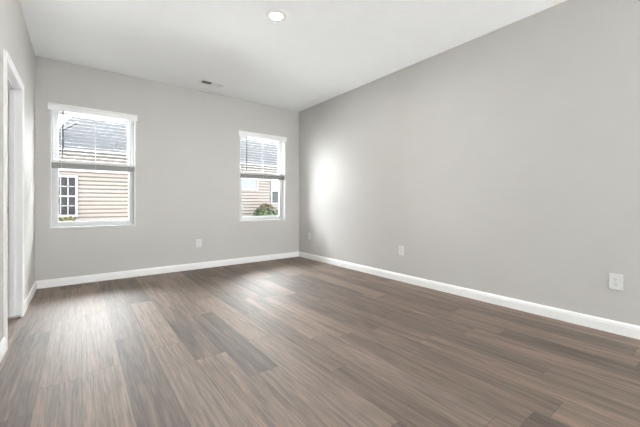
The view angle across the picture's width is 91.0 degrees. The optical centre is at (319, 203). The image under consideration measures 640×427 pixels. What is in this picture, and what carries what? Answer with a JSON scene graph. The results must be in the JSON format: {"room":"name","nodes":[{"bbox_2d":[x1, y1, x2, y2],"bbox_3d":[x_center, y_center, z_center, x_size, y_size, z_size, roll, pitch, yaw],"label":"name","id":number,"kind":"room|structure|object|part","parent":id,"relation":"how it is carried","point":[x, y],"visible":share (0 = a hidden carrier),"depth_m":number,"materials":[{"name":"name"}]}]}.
{"room":"empty bedroom","nodes":[
{"label":"empty bedroom","id":0,"kind":"room"},
{"bbox_2d":[0,0,34,341],"bbox_3d":[-0.942,-0.310,0.457,0.115,2.840,8.070,0,0,-37],"label":"wall","id":1,"kind":"structure","parent":0,"point":[14,35],"depth_m":2.97,"materials":[{"name":"paint"}]},
{"bbox_2d":[4,49,23,348],"bbox_3d":[-2.462,-0.024,2.458,0.133,2.067,0.849,0,0,-37],"label":"door frame","id":2,"kind":"structure","parent":1,"relation":"in","point":[13,84],"depth_m":2.74,"materials":[{"name":"white paint"}]},
{"bbox_2d":[0,281,36,361],"bbox_3d":[-0.921,0.963,0.536,0.014,0.095,7.970,0,0,-37],"label":"baseboard","id":3,"kind":"structure","parent":1,"relation":"attached to","point":[3,344],"depth_m":2.93,"materials":[{"name":"white paint"}]},
{"bbox_2d":[35,56,298,280],"bbox_3d":[-1.924,-0.310,4.893,3.957,2.840,0.170,0,0,-37],"label":"wall","id":4,"kind":"structure","parent":0,"point":[188,140],"depth_m":4.56,"materials":[{"name":"paint"}]},
{"bbox_2d":[50,109,135,228],"bbox_3d":[-2.938,-0.435,4.110,0.900,1.499,0.171,0,0,-37],"label":"window","id":5,"kind":"structure","parent":4,"relation":"in","point":[54,224],"depth_m":4.05,"materials":[{"name":"white plastic"}]},
{"bbox_2d":[48,102,136,171],"bbox_3d":[-2.900,-0.816,4.062,0.932,0.780,0.083,0,0,-37],"label":"window blind","id":6,"kind":"object","parent":5,"relation":"attached to","point":[62,108],"visible":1,"depth_m":4.01,"materials":[{"name":"white paint"}]},
{"bbox_3d":[-3.180,-0.780,3.865,0.002,0.700,0.056,0,0,-37],"label":"ladder cord","id":7,"kind":"part","parent":6,"relation":"part of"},
{"bbox_3d":[-2.909,-1.151,4.073,0.868,0.042,0.056,0,0,-37],"label":"head rail","id":8,"kind":"part","parent":6,"relation":"part of","materials":[{"name":"white plastic"}]},
{"bbox_3d":[-2.908,-0.459,4.072,0.868,0.066,0.052,0,0,-37],"label":"rail","id":9,"kind":"part","parent":6,"relation":"part of","materials":[{"name":"white plastic"}]},
{"bbox_3d":[-2.909,-0.780,4.073,0.002,0.700,0.056,0,0,-37],"label":"ladder cord","id":10,"kind":"part","parent":6,"relation":"part of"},
{"bbox_3d":[-2.915,0.304,4.081,0.900,0.020,0.096,0,0,-37],"label":"sill","id":11,"kind":"part","parent":5,"relation":"part of","materials":[{"name":"white plastic"}]},
{"bbox_3d":[-2.977,-0.783,4.162,0.828,0.732,0.028,0,0,-37],"label":"sash","id":12,"kind":"part","parent":5,"relation":"part of","materials":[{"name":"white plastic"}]},
{"bbox_3d":[-2.956,-0.089,4.135,0.828,0.731,0.028,0,0,-37],"label":"sash","id":13,"kind":"part","parent":5,"relation":"part of","materials":[{"name":"white plastic"}]},
{"bbox_2d":[36,251,298,288],"bbox_3d":[-1.868,0.963,4.820,3.717,0.095,0.014,0,0,-37],"label":"baseboard","id":14,"kind":"structure","parent":4,"relation":"attached to","point":[48,283],"depth_m":4.43,"materials":[{"name":"white paint"}]},
{"bbox_2d":[196,239,201,247],"bbox_3d":[-1.862,0.618,4.827,0.081,0.124,0.009,0,0,-37],"label":"wall outlet","id":15,"kind":"object","parent":4,"relation":"attached to","point":[198,241],"visible":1,"depth_m":4.82,"materials":[{"name":"plastic"}]},
{"bbox_2d":[240,136,285,221],"bbox_3d":[-1.036,-0.435,5.565,0.888,1.499,0.171,0,0,-37],"label":"window","id":16,"kind":"structure","parent":4,"relation":"in","point":[281,183],"depth_m":5.77,"materials":[{"name":"white plastic"}]},
{"bbox_3d":[-1.075,-0.783,5.617,0.816,0.732,0.028,0,0,-37],"label":"sash","id":17,"kind":"part","parent":16,"relation":"part of","materials":[{"name":"white plastic"}]},
{"bbox_3d":[-1.055,-0.089,5.590,0.816,0.731,0.028,0,0,-37],"label":"sash","id":18,"kind":"part","parent":16,"relation":"part of","materials":[{"name":"white plastic"}]},
{"bbox_2d":[239,130,286,179],"bbox_3d":[-0.999,-0.816,5.517,0.920,0.780,0.083,0,0,-37],"label":"window blind","id":19,"kind":"object","parent":16,"relation":"attached to","point":[246,134],"visible":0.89,"depth_m":5.48,"materials":[{"name":"white paint"}]},
{"bbox_3d":[-1.007,-1.151,5.527,0.856,0.042,0.056,0,0,-37],"label":"head rail","id":20,"kind":"part","parent":19,"relation":"part of","materials":[{"name":"white plastic"}]},
{"bbox_3d":[-1.007,-0.459,5.527,0.856,0.066,0.052,0,0,-37],"label":"rail","id":21,"kind":"part","parent":19,"relation":"part of","materials":[{"name":"white plastic"}]},
{"bbox_3d":[-1.007,-0.780,5.527,0.002,0.700,0.056,0,0,-37],"label":"ladder cord","id":22,"kind":"part","parent":19,"relation":"part of","materials":[{"name":"white fabric"}]},
{"bbox_3d":[-1.014,0.304,5.535,0.888,0.020,0.096,0,0,-37],"label":"sill","id":23,"kind":"part","parent":16,"relation":"part of","materials":[{"name":"white plastic"}]},
{"bbox_2d":[19,0,566,111],"bbox_3d":[0.097,-1.805,1.264,5.317,0.150,8.490,0,0,-37],"label":"ceiling","id":24,"kind":"structure","parent":0,"point":[323,50],"depth_m":3.26,"materials":[{"name":"paint"}]},
{"bbox_2d":[198,79,225,87],"bbox_3d":[-1.559,-1.726,4.542,0.344,0.011,0.160,0,0,-37],"label":"ceiling vent","id":25,"kind":"object","parent":24,"relation":"in","point":[202,81],"visible":1,"depth_m":4.53,"materials":[{"name":"white metal"}]},
{"bbox_2d":[266,9,286,21],"bbox_3d":[-0.401,-1.724,2.895,0.196,0.012,0.196,0,0,-37],"label":"recessed light","id":26,"kind":"object","parent":24,"relation":"in","point":[277,15],"visible":1,"depth_m":2.88,"materials":[{"name":"white paint"}]},
{"bbox_2d":[0,257,639,426],"bbox_3d":[0.058,1.070,1.234,5.217,0.120,8.090,0,0,-37],"label":"floor","id":27,"kind":"structure","parent":0,"point":[293,341],"depth_m":2.06,"materials":[{"name":"wood"}]},
{"bbox_2d":[299,0,639,325],"bbox_3d":[2.103,-0.310,2.787,0.120,2.840,8.070,0,0,-37],"label":"wall","id":28,"kind":"structure","parent":0,"point":[504,161],"depth_m":3.08,"materials":[{"name":"paint"}]},
{"bbox_2d":[399,246,403,255],"bbox_3d":[1.049,0.615,4.058,0.009,0.124,0.081,0,0,-37],"label":"wall outlet","id":29,"kind":"object","parent":28,"relation":"attached to","point":[401,248],"visible":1,"depth_m":4.05,"materials":[{"name":"plastic"}]},
{"bbox_2d":[299,251,639,339],"bbox_3d":[2.020,0.963,2.786,0.014,0.095,7.970,0,0,-37],"label":"baseboard","id":30,"kind":"structure","parent":28,"relation":"attached to","point":[629,330],"depth_m":3.06,"materials":[{"name":"white paint"}]},
{"bbox_2d":[609,273,622,290],"bbox_3d":[2.292,0.610,2.434,0.009,0.124,0.081,0,0,-37],"label":"wall outlet","id":31,"kind":"object","parent":28,"relation":"attached to","point":[615,280],"visible":1,"depth_m":2.43,"materials":[{"name":"plastic"}]},
{"label":"outside","id":32,"kind":"structure","parent":0,"visible":0},
{"bbox_3d":[-0.587,1.510,8.995,70.000,0.200,75.000,0,0,-37],"label":"ground","id":33,"kind":"structure","parent":32,"visible":0},
{"bbox_2d":[58,216,75,221],"bbox_3d":[-6.522,0.872,8.095,0.727,1.122,0.720,0,0,-37],"label":"shrub","id":34,"kind":"object","parent":33,"relation":"on","point":[66,218],"visible":0.06,"depth_m":8.06,"materials":[{"name":"green plant"}]},
{"bbox_2d":[58,116,277,220],"bbox_3d":[-6.588,-1.242,13.815,7.972,5.305,9.050,0,0,-37],"label":"house","id":35,"kind":"structure","parent":33,"relation":"on","point":[82,195],"depth_m":9.19,"materials":[{"name":"beige plastic"}]},
{"bbox_3d":[-6.945,-0.455,8.533,0.470,0.490,0.045,0,0,-37],"label":"pane","id":36,"kind":"part","parent":35,"relation":"part of","materials":[{"name":"grey glass"}]},
{"bbox_3d":[-6.945,0.074,8.533,0.470,0.481,0.045,0,0,-37],"label":"pane","id":37,"kind":"part","parent":35,"relation":"part of","materials":[{"name":"grey glass"}]},
{"bbox_3d":[-2.887,-0.730,11.639,1.130,0.360,0.045,0,0,-37],"label":"pane","id":38,"kind":"part","parent":35,"relation":"part of","materials":[{"name":"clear glass"}]},
{"bbox_3d":[-1.648,-0.729,12.587,0.650,0.453,0.045,0,0,-37],"label":"pane","id":39,"kind":"part","parent":35,"relation":"part of","materials":[{"name":"white glass"}]},
{"bbox_3d":[-1.648,-0.236,12.587,0.650,0.445,0.045,0,0,-37],"label":"pane","id":40,"kind":"part","parent":35,"relation":"part of","materials":[{"name":"grey glass"}]},
{"bbox_2d":[253,203,277,215],"bbox_3d":[-1.933,0.707,11.425,1.103,1.452,1.093,0,0,-37],"label":"shrub","id":41,"kind":"object","parent":33,"relation":"on","point":[266,208],"visible":0.36,"depth_m":11.17,"materials":[{"name":"green plant"}]}
]}

